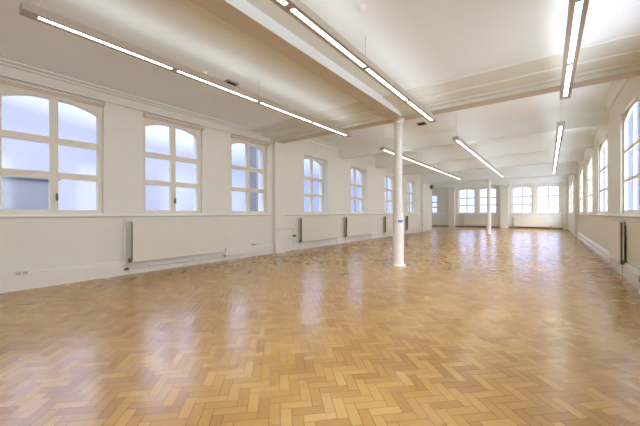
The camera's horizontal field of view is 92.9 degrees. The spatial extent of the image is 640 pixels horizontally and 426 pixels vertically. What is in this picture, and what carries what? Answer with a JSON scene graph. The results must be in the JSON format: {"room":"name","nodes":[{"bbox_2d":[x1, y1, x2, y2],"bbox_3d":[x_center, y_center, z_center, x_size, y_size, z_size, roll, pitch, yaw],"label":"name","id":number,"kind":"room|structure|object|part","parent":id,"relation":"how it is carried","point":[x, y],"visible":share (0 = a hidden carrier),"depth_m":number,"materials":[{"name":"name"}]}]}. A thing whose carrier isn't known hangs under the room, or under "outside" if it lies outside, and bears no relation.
{"room":"empty office space","nodes":[
{"label":"empty office space","id":0,"kind":"room"},
{"bbox_2d":[0,65,431,273],"bbox_3d":[-1.225,-0.748,10.587,0.416,4.095,32.110,0,0,37],"label":"wall","id":1,"kind":"structure","parent":0,"point":[32,244],"depth_m":7.08,"materials":[{"name":"beige paint"}]},
{"bbox_2d":[14,269,28,275],"bbox_3d":[-5.014,1.004,5.109,0.062,0.084,0.169,0,0,37],"label":"wall socket","id":2,"kind":"object","parent":1,"relation":"attached to","point":[18,272],"visible":1,"depth_m":5.09,"materials":[{"name":"white plastic"}]},
{"bbox_2d":[0,57,261,134],"bbox_3d":[-6.029,-2.441,3.693,0.169,0.057,15.314,0,0,37],"label":"crown molding","id":3,"kind":"structure","parent":1,"relation":"attached to","point":[5,62],"depth_m":6.08,"materials":[{"name":"white paint"}]},
{"bbox_2d":[0,244,272,292],"bbox_3d":[-6.097,1.149,3.712,0.039,0.302,15.262,0,0,37],"label":"baseboard","id":4,"kind":"structure","parent":1,"relation":"attached to","point":[9,282],"depth_m":6.00,"materials":[{"name":"white wood"}]},
{"bbox_2d":[0,74,272,143],"bbox_3d":[-6.093,-2.239,3.700,0.055,0.036,15.249,0,0,37],"label":"conduit pipe","id":5,"kind":"object","parent":1,"relation":"attached to","point":[125,106],"visible":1,"depth_m":6.36,"materials":[{"name":"white metal"}]},
{"bbox_2d":[0,83,273,218],"bbox_3d":[-6.157,-1.020,3.756,0.228,2.223,15.262,0,0,37],"label":"window","id":6,"kind":"structure","parent":1,"relation":"in","point":[52,140],"depth_m":5.55,"materials":[{"name":"white wood"}]},
{"bbox_2d":[0,75,105,106],"bbox_3d":[-4.740,-2.168,5.464,0.107,0.094,1.508,0,0,37],"label":"roller blind","id":7,"kind":"object","parent":6,"relation":"attached to","point":[3,78],"visible":1,"depth_m":5.38,"materials":[{"name":"fabric"}]},
{"bbox_2d":[143,111,204,130],"bbox_3d":[-3.418,-2.168,7.227,0.107,0.094,1.443,0,0,37],"label":"roller blind","id":8,"kind":"object","parent":6,"relation":"attached to","point":[145,113],"visible":1,"depth_m":7.12,"materials":[{"name":"fabric"}]},
{"bbox_2d":[231,134,268,145],"bbox_3d":[-2.045,-2.168,9.058,0.107,0.094,1.391,0,0,37],"label":"roller blind","id":9,"kind":"object","parent":6,"relation":"attached to","point":[232,135],"visible":1,"depth_m":8.97,"materials":[{"name":"fabric"}]},
{"bbox_2d":[143,117,201,213],"bbox_3d":[-3.528,-1.050,7.310,0.169,2.164,1.430,0,0,37],"label":"window","id":10,"kind":"structure","parent":1,"relation":"in","point":[172,184],"depth_m":7.31,"materials":[{"name":"white wood"}]},
{"bbox_2d":[128,219,225,274],"bbox_3d":[-3.299,0.736,7.301,0.203,1.128,2.382,0,0,37],"label":"radiator","id":11,"kind":"object","parent":1,"relation":"attached to","point":[149,240],"visible":1,"depth_m":7.04,"materials":[{"name":"beige metal"}]},
{"bbox_3d":[-3.317,0.603,7.314,0.021,0.862,2.262,0,0,37],"label":"panel","id":12,"kind":"part","parent":11,"relation":"part of","materials":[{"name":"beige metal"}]},
{"bbox_2d":[231,138,266,213],"bbox_3d":[-2.155,-1.050,9.140,0.169,2.164,1.378,0,0,37],"label":"window","id":13,"kind":"structure","parent":1,"relation":"in","point":[247,169],"depth_m":9.14,"materials":[{"name":"white wood"}]},
{"bbox_2d":[273,141,284,252],"bbox_3d":[-1.349,-0.503,9.966,0.130,3.606,0.442,0,0,37],"label":"wall pier","id":14,"kind":"object","parent":1,"relation":"attached to","point":[278,148],"visible":0.76,"depth_m":9.86,"materials":[{"name":"beige paint"}]},
{"bbox_2d":[275,243,285,253],"bbox_3d":[-1.282,1.149,9.915,0.039,0.302,0.442,0,0,37],"label":"baseboard","id":15,"kind":"object","parent":14,"relation":"attached to","point":[279,248],"visible":1,"depth_m":9.88,"materials":[{"name":"white wood"}]},
{"bbox_2d":[276,228,295,246],"bbox_3d":[-1.119,0.836,10.110,0.068,0.668,0.897,0,0,37],"label":"pipe","id":16,"kind":"object","parent":14,"relation":"attached to","point":[294,235],"visible":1,"depth_m":10.38,"materials":[{"name":"white metal"}]},
{"bbox_2d":[250,102,384,139],"bbox_3d":[-0.213,-2.423,8.236,4.024,0.094,1.066,0,0,37],"label":"ceiling beam","id":17,"kind":"structure","parent":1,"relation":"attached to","point":[357,112],"depth_m":8.00,"materials":[{"name":"beige paint"}]},
{"bbox_2d":[300,217,337,249],"bbox_3d":[-0.019,0.736,11.674,0.203,1.128,2.395,0,0,37],"label":"radiator","id":18,"kind":"object","parent":1,"relation":"attached to","point":[319,228],"visible":1,"depth_m":11.46,"materials":[{"name":"beige metal"}]},
{"bbox_2d":[285,156,392,215],"bbox_3d":[2.777,-1.020,15.776,0.358,2.223,13.806,0,0,37],"label":"window","id":19,"kind":"structure","parent":1,"relation":"in","point":[311,179],"depth_m":11.89,"materials":[{"name":"white wood"}]},
{"bbox_2d":[285,227,420,250],"bbox_3d":[2.889,1.149,15.692,0.039,0.302,13.806,0,0,37],"label":"baseboard","id":20,"kind":"structure","parent":1,"relation":"attached to","point":[341,239],"depth_m":12.85,"materials":[{"name":"white wood"}]},
{"bbox_2d":[345,216,371,242],"bbox_3d":[1.782,0.736,14.076,0.203,1.128,2.369,0,0,37],"label":"radiator","id":21,"kind":"object","parent":1,"relation":"attached to","point":[354,226],"visible":1,"depth_m":13.81,"materials":[{"name":"white metal"}]},
{"bbox_2d":[351,167,366,213],"bbox_3d":[1.739,-1.050,14.442,0.299,2.164,1.534,0,0,37],"label":"window","id":22,"kind":"structure","parent":1,"relation":"in","point":[354,198],"depth_m":14.48,"materials":[{"name":"white wood"}]},
{"bbox_2d":[303,138,420,174],"bbox_3d":[2.912,-2.717,15.626,0.156,0.156,13.884,0,0,37],"label":"crown molding","id":23,"kind":"structure","parent":1,"relation":"attached to","point":[311,140],"depth_m":12.12,"materials":[{"name":"white paint"}]},
{"bbox_2d":[384,216,392,231],"bbox_3d":[4.114,0.736,17.186,0.203,1.128,2.265,0,0,37],"label":"radiator","id":24,"kind":"object","parent":1,"relation":"attached to","point":[388,220],"visible":0.42,"depth_m":16.49,"materials":[{"name":"white metal"}]},
{"bbox_2d":[385,175,392,213],"bbox_3d":[3.892,-1.050,17.312,0.299,2.164,1.560,0,0,37],"label":"window","id":25,"kind":"structure","parent":1,"relation":"in","point":[387,177],"depth_m":17.49,"materials":[{"name":"white wood"}]},
{"bbox_2d":[407,180,412,213],"bbox_3d":[5.889,-1.050,19.974,0.299,2.164,1.586,0,0,37],"label":"window","id":26,"kind":"structure","parent":1,"relation":"in","point":[411,182],"depth_m":20.14,"materials":[{"name":"white wood"}]},
{"bbox_2d":[406,216,419,231],"bbox_3d":[6.045,0.736,19.760,0.203,1.128,2.330,0,0,37],"label":"radiator","id":27,"kind":"object","parent":1,"relation":"attached to","point":[412,222],"visible":1,"depth_m":19.41,"materials":[{"name":"white metal"}]},
{"bbox_2d":[421,183,424,231],"bbox_3d":[7.233,-0.390,21.388,0.156,3.380,0.520,0,0,37],"label":"wall pier","id":28,"kind":"object","parent":1,"relation":"attached to","point":[422,184],"visible":0.99,"depth_m":21.18,"materials":[{"name":"beige paint"}]},
{"bbox_2d":[0,226,639,425],"bbox_3d":[2.967,1.378,11.831,12.181,0.156,39.962,0,0,37],"label":"floor","id":29,"kind":"structure","parent":0,"point":[505,326],"depth_m":3.10,"materials":[{"name":"brown wood"}]},
{"bbox_2d":[124,219,272,269],"bbox_3d":[-2.800,0.712,8.024,0.061,1.176,4.259,0,0,37],"label":"pipe","id":30,"kind":"object","parent":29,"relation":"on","point":[149,265],"visible":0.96,"depth_m":6.83,"materials":[{"name":"white metal"}]},
{"bbox_2d":[391,118,405,266],"bbox_3d":[1.929,-0.499,7.491,0.359,3.598,0.359,0,0,37],"label":"column","id":31,"kind":"structure","parent":29,"relation":"on","point":[398,227],"depth_m":7.40,"materials":[{"name":"white paint"}]},
{"bbox_3d":[1.929,0.627,7.491,0.265,1.254,0.265,0,0,37],"label":"casing","id":32,"kind":"part","parent":31,"relation":"part of","materials":[{"name":"white paint"}]},
{"bbox_3d":[1.929,1.277,7.491,0.359,0.046,0.359,0,0,37],"label":"plate","id":33,"kind":"part","parent":31,"relation":"part of","materials":[{"name":"white paint"}]},
{"bbox_2d":[274,65,639,142],"bbox_3d":[1.947,-2.547,7.477,8.392,0.497,0.312,0,0,37],"label":"ceiling beam","id":34,"kind":"structure","parent":31,"relation":"on","point":[634,71],"depth_m":6.17,"materials":[{"name":"beige paint"}]},
{"bbox_2d":[485,179,491,233],"bbox_3d":[10.509,-0.390,18.931,0.359,3.380,0.359,0,0,37],"label":"column","id":35,"kind":"structure","parent":29,"relation":"on","point":[488,214],"depth_m":18.85,"materials":[{"name":"white paint"}]},
{"bbox_3d":[10.509,0.627,18.931,0.265,1.254,0.265,0,0,37],"label":"casing","id":36,"kind":"part","parent":35,"relation":"part of","materials":[{"name":"white paint"}]},
{"bbox_2d":[580,239,609,266],"bbox_3d":[9.452,1.226,10.599,0.036,0.148,8.187,0,0,37],"label":"pipe","id":37,"kind":"object","parent":29,"relation":"on","point":[580,239],"visible":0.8,"depth_m":9.02,"materials":[{"name":"white metal"}]},
{"bbox_2d":[0,0,639,128],"bbox_3d":[-2.740,-2.632,1.227,8.392,0.325,15.314,0,0,37],"label":"ceiling","id":38,"kind":"structure","parent":0,"point":[416,43],"depth_m":4.46,"materials":[{"name":"white paint"}]},
{"bbox_2d":[19,0,350,136],"bbox_3d":[-1.118,-2.244,5.551,0.148,0.452,6.266,0,0,37],"label":"ceiling light","id":39,"kind":"object","parent":38,"relation":"hanging from","point":[26,9],"visible":0.98,"depth_m":3.99,"materials":[{"name":"white"}]},
{"bbox_2d":[38,17,171,68],"bbox_3d":[-2.501,-2.033,3.708,0.055,0.012,1.398,0,0,37],"label":"diffuser","id":40,"kind":"object","parent":39,"relation":"attached to","point":[45,20],"depth_m":3.59,"materials":[{"name":"white plastic"}]},
{"bbox_2d":[177,71,256,101],"bbox_3d":[-1.588,-2.033,4.924,0.055,0.012,1.488,0,0,37],"label":"diffuser","id":41,"kind":"object","parent":39,"relation":"attached to","point":[180,72],"depth_m":4.86,"materials":[{"name":"white plastic"}]},
{"bbox_2d":[261,103,310,121],"bbox_3d":[-0.648,-2.033,6.178,0.055,0.012,1.488,0,0,37],"label":"diffuser","id":42,"kind":"object","parent":39,"relation":"attached to","point":[263,104],"depth_m":6.12,"materials":[{"name":"white plastic"}]},
{"bbox_2d":[313,123,345,135],"bbox_3d":[0.265,-2.033,7.394,0.055,0.012,1.398,0,0,37],"label":"diffuser","id":43,"kind":"object","parent":39,"relation":"attached to","point":[325,126],"depth_m":7.36,"materials":[{"name":"white plastic"}]},
{"bbox_2d":[224,79,238,85],"bbox_3d":[-1.712,-2.457,5.777,0.234,0.026,0.234,0,0,37],"label":"ceiling vent","id":44,"kind":"object","parent":38,"relation":"in","point":[231,82],"visible":0.56,"depth_m":5.74,"materials":[{"name":"metal"}]},
{"bbox_2d":[190,0,401,118],"bbox_3d":[-2.759,-2.384,1.240,0.299,0.172,15.314,0,0,37],"label":"ceiling beam","id":45,"kind":"structure","parent":38,"relation":"attached to","point":[240,14],"depth_m":4.26,"materials":[{"name":"white paint"}]},
{"bbox_2d":[270,0,436,122],"bbox_3d":[0.634,-2.244,4.237,0.148,0.452,6.266,0,0,37],"label":"ceiling light","id":46,"kind":"object","parent":38,"relation":"hanging from","point":[296,9],"visible":0.98,"depth_m":3.78,"materials":[{"name":"white"}]},
{"bbox_2d":[290,8,364,66],"bbox_3d":[0.164,-2.033,3.610,0.055,0.012,1.488,0,0,37],"label":"diffuser","id":47,"kind":"object","parent":46,"relation":"attached to","point":[295,12],"depth_m":3.48,"materials":[{"name":"white plastic"}]},
{"bbox_2d":[366,69,406,99],"bbox_3d":[1.104,-2.033,4.863,0.055,0.012,1.488,0,0,37],"label":"diffuser","id":48,"kind":"object","parent":46,"relation":"attached to","point":[371,72],"depth_m":4.79,"materials":[{"name":"white plastic"}]},
{"bbox_2d":[407,102,431,119],"bbox_3d":[2.017,-2.033,6.080,0.055,0.012,1.398,0,0,37],"label":"diffuser","id":49,"kind":"object","parent":46,"relation":"attached to","point":[410,104],"depth_m":6.01,"materials":[{"name":"white plastic"}]},
{"bbox_2d":[357,4,366,12],"bbox_3d":[0.504,-2.447,3.649,0.109,0.046,0.109,0,0,37],"label":"smoke detector","id":50,"kind":"object","parent":38,"relation":"attached to","point":[362,7],"visible":1,"depth_m":3.62,"materials":[{"name":"white plastic"}]},
{"bbox_2d":[560,0,588,99],"bbox_3d":[2.454,-2.244,2.872,0.148,0.452,6.266,0,0,37],"label":"ceiling light","id":51,"kind":"object","parent":38,"relation":"hanging from","point":[577,9],"visible":1,"depth_m":3.61,"materials":[{"name":"white"}]},
{"bbox_2d":[563,65,571,96],"bbox_3d":[3.837,-2.033,4.715,0.055,0.012,1.398,0,0,37],"label":"diffuser","id":52,"kind":"object","parent":51,"relation":"attached to","point":[567,76],"depth_m":4.65,"materials":[{"name":"white plastic"}]},
{"bbox_2d":[568,1,582,62],"bbox_3d":[2.924,-2.033,3.498,0.055,0.012,1.488,0,0,37],"label":"diffuser","id":53,"kind":"object","parent":51,"relation":"attached to","point":[576,20],"depth_m":3.37,"materials":[{"name":"white plastic"}]},
{"bbox_2d":[385,177,409,211],"bbox_3d":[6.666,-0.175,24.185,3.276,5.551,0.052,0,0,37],"label":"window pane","id":54,"kind":"structure","parent":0,"point":[385,177],"depth_m":24.94,"materials":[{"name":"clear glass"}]},
{"bbox_2d":[315,81,612,183],"bbox_3d":[2.967,-2.873,11.831,12.181,0.156,39.962,0,0,37],"label":"ceiling","id":55,"kind":"structure","parent":0,"point":[592,94],"depth_m":8.71,"materials":[{"name":"white paint"}]},
{"bbox_2d":[380,147,461,179],"bbox_3d":[5.253,-2.406,14.045,0.148,0.777,10.966,0,0,37],"label":"ceiling light","id":56,"kind":"object","parent":55,"relation":"hanging from","point":[384,149],"visible":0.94,"depth_m":12.43,"materials":[{"name":"white plastic"}]},
{"bbox_2d":[338,103,608,158],"bbox_3d":[4.319,-2.570,10.639,8.392,0.450,1.196,0,0,37],"label":"ceiling beam","id":57,"kind":"structure","parent":55,"relation":"attached to","point":[590,116],"depth_m":9.49,"materials":[{"name":"white paint"}]},
{"bbox_2d":[452,136,503,176],"bbox_3d":[7.005,-2.406,12.731,0.148,0.777,10.966,0,0,37],"label":"ceiling light","id":58,"kind":"object","parent":55,"relation":"hanging from","point":[457,139],"visible":0.98,"depth_m":10.51,"materials":[{"name":"white plastic"}]},
{"bbox_2d":[375,131,593,167],"bbox_3d":[6.315,-2.570,13.301,8.392,0.450,1.196,0,0,37],"label":"ceiling beam","id":59,"kind":"structure","parent":55,"relation":"attached to","point":[580,140],"depth_m":12.27,"materials":[{"name":"white paint"}]},
{"bbox_2d":[402,149,583,174],"bbox_3d":[8.406,-2.570,16.088,8.392,0.450,1.196,0,0,37],"label":"ceiling beam","id":60,"kind":"structure","parent":55,"relation":"attached to","point":[574,155],"depth_m":15.22,"materials":[{"name":"white paint"}]},
{"bbox_2d":[421,162,577,183],"bbox_3d":[10.527,-2.438,18.917,8.392,0.715,0.520,0,0,37],"label":"ceiling beam","id":61,"kind":"structure","parent":55,"relation":"attached to","point":[565,168],"depth_m":18.14,"materials":[{"name":"white paint"}]},
{"bbox_2d":[432,177,567,187],"bbox_3d":[14.697,-2.619,27.206,11.668,0.351,0.455,0,0,37],"label":"ceiling beam","id":62,"kind":"structure","parent":55,"relation":"attached to","point":[558,179],"depth_m":25.98,"materials":[{"name":"white paint"}]},
{"bbox_2d":[552,121,564,173],"bbox_3d":[8.825,-2.406,11.366,0.148,0.777,10.966,0,0,37],"label":"ceiling light","id":63,"kind":"object","parent":55,"relation":"hanging from","point":[560,127],"visible":0.99,"depth_m":8.74,"materials":[{"name":"white plastic"}]},
{"bbox_2d":[558,126,561,137],"bbox_3d":[6.033,-2.033,7.643,0.055,0.012,1.398,0,0,37],"label":"diffuser","id":64,"kind":"object","parent":63,"relation":"attached to","point":[559,127],"depth_m":7.60,"materials":[{"name":"white plastic"}]},
{"bbox_2d":[432,182,562,227],"bbox_3d":[14.791,-0.748,27.679,12.084,4.095,0.416,0,0,37],"label":"wall","id":65,"kind":"structure","parent":0,"point":[442,193],"depth_m":27.01,"materials":[{"name":"beige paint"}]},
{"bbox_2d":[448,191,454,226],"bbox_3d":[12.540,-0.403,28.929,0.559,3.406,0.286,0,0,37],"label":"wall pier","id":66,"kind":"object","parent":65,"relation":"attached to","point":[451,194],"visible":0.99,"depth_m":28.81,"materials":[{"name":"beige paint"}]},
{"bbox_2d":[445,187,457,190],"bbox_3d":[12.477,-2.275,28.846,0.975,0.338,0.494,0,0,37],"label":"capital","id":67,"kind":"object","parent":66,"relation":"on","point":[448,188],"visible":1,"depth_m":28.73,"materials":[{"name":"beige paint"}]},
{"bbox_2d":[459,189,474,212],"bbox_3d":[13.714,-1.102,28.382,1.404,2.268,0.247,0,0,37],"label":"window","id":68,"kind":"structure","parent":65,"relation":"in","point":[466,198],"depth_m":28.43,"materials":[{"name":"white wood"}]},
{"bbox_2d":[463,216,485,225],"bbox_3d":[14.212,0.780,27.724,2.200,1.040,0.203,0,0,37],"label":"radiator","id":69,"kind":"object","parent":65,"relation":"attached to","point":[467,220],"visible":0.8,"depth_m":27.70,"materials":[{"name":"beige metal"}]},
{"bbox_2d":[479,188,496,212],"bbox_3d":[15.107,-1.102,27.336,1.404,2.268,0.247,0,0,37],"label":"window","id":70,"kind":"structure","parent":65,"relation":"in","point":[480,189],"depth_m":27.58,"materials":[{"name":"white wood"}]},
{"bbox_2d":[432,186,562,213],"bbox_3d":[14.889,-1.073,27.463,11.668,2.327,0.306,0,0,37],"label":"window sill","id":71,"kind":"structure","parent":65,"relation":"in","point":[531,187],"depth_m":25.81,"materials":[{"name":"white wood"}]},
{"bbox_2d":[432,225,562,228],"bbox_3d":[14.813,1.242,27.362,11.668,0.117,0.065,0,0,37],"label":"baseboard","id":72,"kind":"structure","parent":65,"relation":"attached to","point":[432,225],"depth_m":26.17,"materials":[{"name":"wood"}]},
{"bbox_2d":[500,188,508,227],"bbox_3d":[15.982,-0.403,26.347,0.585,3.406,0.286,0,0,37],"label":"wall pier","id":73,"kind":"object","parent":65,"relation":"attached to","point":[504,193],"visible":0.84,"depth_m":26.27,"materials":[{"name":"beige paint"}]},
{"bbox_2d":[497,184,510,188],"bbox_3d":[15.920,-2.275,26.264,1.001,0.338,0.494,0,0,37],"label":"capital","id":74,"kind":"object","parent":73,"relation":"on","point":[505,186],"visible":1,"depth_m":26.15,"materials":[{"name":"beige paint"}]},
{"bbox_2d":[514,216,551,228],"bbox_3d":[17.566,0.780,25.208,2.655,1.040,0.203,0,0,37],"label":"radiator","id":75,"kind":"object","parent":65,"relation":"attached to","point":[526,221],"visible":0.99,"depth_m":25.06,"materials":[{"name":"white metal"}]},
{"bbox_2d":[537,185,559,212],"bbox_3d":[18.581,-1.102,24.731,1.508,2.268,0.247,0,0,37],"label":"window","id":76,"kind":"structure","parent":65,"relation":"in","point":[548,195],"depth_m":24.76,"materials":[{"name":"white wood"}]},
{"bbox_2d":[563,186,567,229],"bbox_3d":[19.292,-0.403,23.865,0.306,3.406,0.286,0,0,37],"label":"wall pier","id":77,"kind":"object","parent":65,"relation":"attached to","point":[565,188],"visible":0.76,"depth_m":23.76,"materials":[{"name":"beige paint"}]},
{"bbox_2d":[568,76,638,269],"bbox_3d":[7.925,-0.748,8.373,0.098,4.095,39.546,0,0,37],"label":"wall","id":78,"kind":"structure","parent":0,"point":[595,228],"depth_m":7.71,"materials":[{"name":"beige paint"}]},
{"bbox_2d":[382,32,639,113],"bbox_3d":[3.263,-2.423,5.629,4.069,0.094,1.066,0,0,37],"label":"ceiling beam","id":79,"kind":"structure","parent":78,"relation":"attached to","point":[621,52],"depth_m":5.35,"materials":[{"name":"beige paint"}]},
{"bbox_2d":[572,181,572,213],"bbox_3d":[16.767,-1.050,20.168,0.091,2.164,1.950,0,0,37],"label":"window","id":80,"kind":"structure","parent":78,"relation":"in","point":[572,181],"depth_m":20.86,"materials":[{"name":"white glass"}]},
{"bbox_2d":[574,174,577,236],"bbox_3d":[13.832,-0.390,16.439,0.130,3.380,0.520,0,0,37],"label":"wall pier","id":81,"kind":"object","parent":78,"relation":"attached to","point":[575,175],"visible":0.87,"depth_m":16.25,"materials":[{"name":"beige paint"}]},
{"bbox_2d":[579,168,582,213],"bbox_3d":[12.575,-1.050,14.578,0.091,2.164,1.885,0,0,37],"label":"window","id":82,"kind":"structure","parent":78,"relation":"in","point":[582,168],"depth_m":14.59,"materials":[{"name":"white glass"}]},
{"bbox_3d":[12.596,-1.050,14.563,0.039,2.164,1.885,0,0,37],"label":"frame","id":83,"kind":"part","parent":82,"relation":"part of","materials":[{"name":"white wood"}]},
{"bbox_2d":[587,157,591,213],"bbox_3d":[10.391,-1.050,11.666,0.091,2.164,1.885,0,0,37],"label":"window","id":84,"kind":"structure","parent":78,"relation":"in","point":[590,159],"depth_m":12.34,"materials":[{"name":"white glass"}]},
{"bbox_2d":[576,78,628,162],"bbox_3d":[9.500,-2.717,10.685,0.156,0.156,13.884,0,0,37],"label":"crown molding","id":85,"kind":"structure","parent":78,"relation":"attached to","point":[617,86],"depth_m":7.07,"materials":[{"name":"white paint"}]},
{"bbox_2d":[598,136,607,213],"bbox_3d":[8.258,-1.050,8.822,0.091,2.164,1.924,0,0,37],"label":"window","id":86,"kind":"structure","parent":78,"relation":"in","point":[605,189],"depth_m":8.93,"materials":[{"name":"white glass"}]},
{"bbox_2d":[568,96,639,217],"bbox_3d":[7.774,-1.020,8.226,0.150,2.223,39.130,0,0,37],"label":"window","id":87,"kind":"structure","parent":78,"relation":"in","point":[633,211],"depth_m":6.07,"materials":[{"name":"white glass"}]},
{"bbox_2d":[577,232,639,289],"bbox_3d":[4.859,1.149,4.399,0.039,0.302,29.510,0,0,37],"label":"baseboard","id":88,"kind":"structure","parent":78,"relation":"attached to","point":[630,273],"depth_m":6.72,"materials":[{"name":"white wood"}]},
{"bbox_2d":[609,220,624,277],"bbox_3d":[6.505,0.736,6.659,0.113,1.128,1.420,0,0,37],"label":"radiator","id":89,"kind":"object","parent":78,"relation":"attached to","point":[616,228],"visible":1,"depth_m":6.32,"materials":[{"name":"white metal"}]},
{"bbox_3d":[6.469,0.603,6.686,0.025,0.862,1.300,0,0,37],"label":"panel","id":90,"kind":"part","parent":89,"relation":"part of","materials":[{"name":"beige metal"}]},
{"bbox_3d":[6.513,0.603,6.653,0.021,0.862,1.300,0,0,37],"label":"panel","id":91,"kind":"part","parent":89,"relation":"part of","materials":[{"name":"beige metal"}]},
{"bbox_2d":[639,76,639,288],"bbox_3d":[5.296,-0.503,4.982,0.039,3.606,0.390,0,0,37],"label":"wall pier","id":92,"kind":"object","parent":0,"point":[639,76],"visible":0.77,"depth_m":5.10,"materials":[{"name":"beige paint"}]},
{"label":"outside","id":93,"kind":"structure","parent":0,"visible":0},
{"bbox_2d":[2,175,60,209],"bbox_3d":[-10.953,3.952,9.880,4.680,10.296,2.925,0,0,37],"label":"building","id":94,"kind":"structure","parent":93,"point":[18,192],"depth_m":9.06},
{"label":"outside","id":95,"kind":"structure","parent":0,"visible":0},
{"bbox_2d":[250,146,257,210],"bbox_3d":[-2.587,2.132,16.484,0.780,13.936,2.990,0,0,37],"label":"building","id":96,"kind":"structure","parent":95,"point":[253,151],"depth_m":15.36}
]}

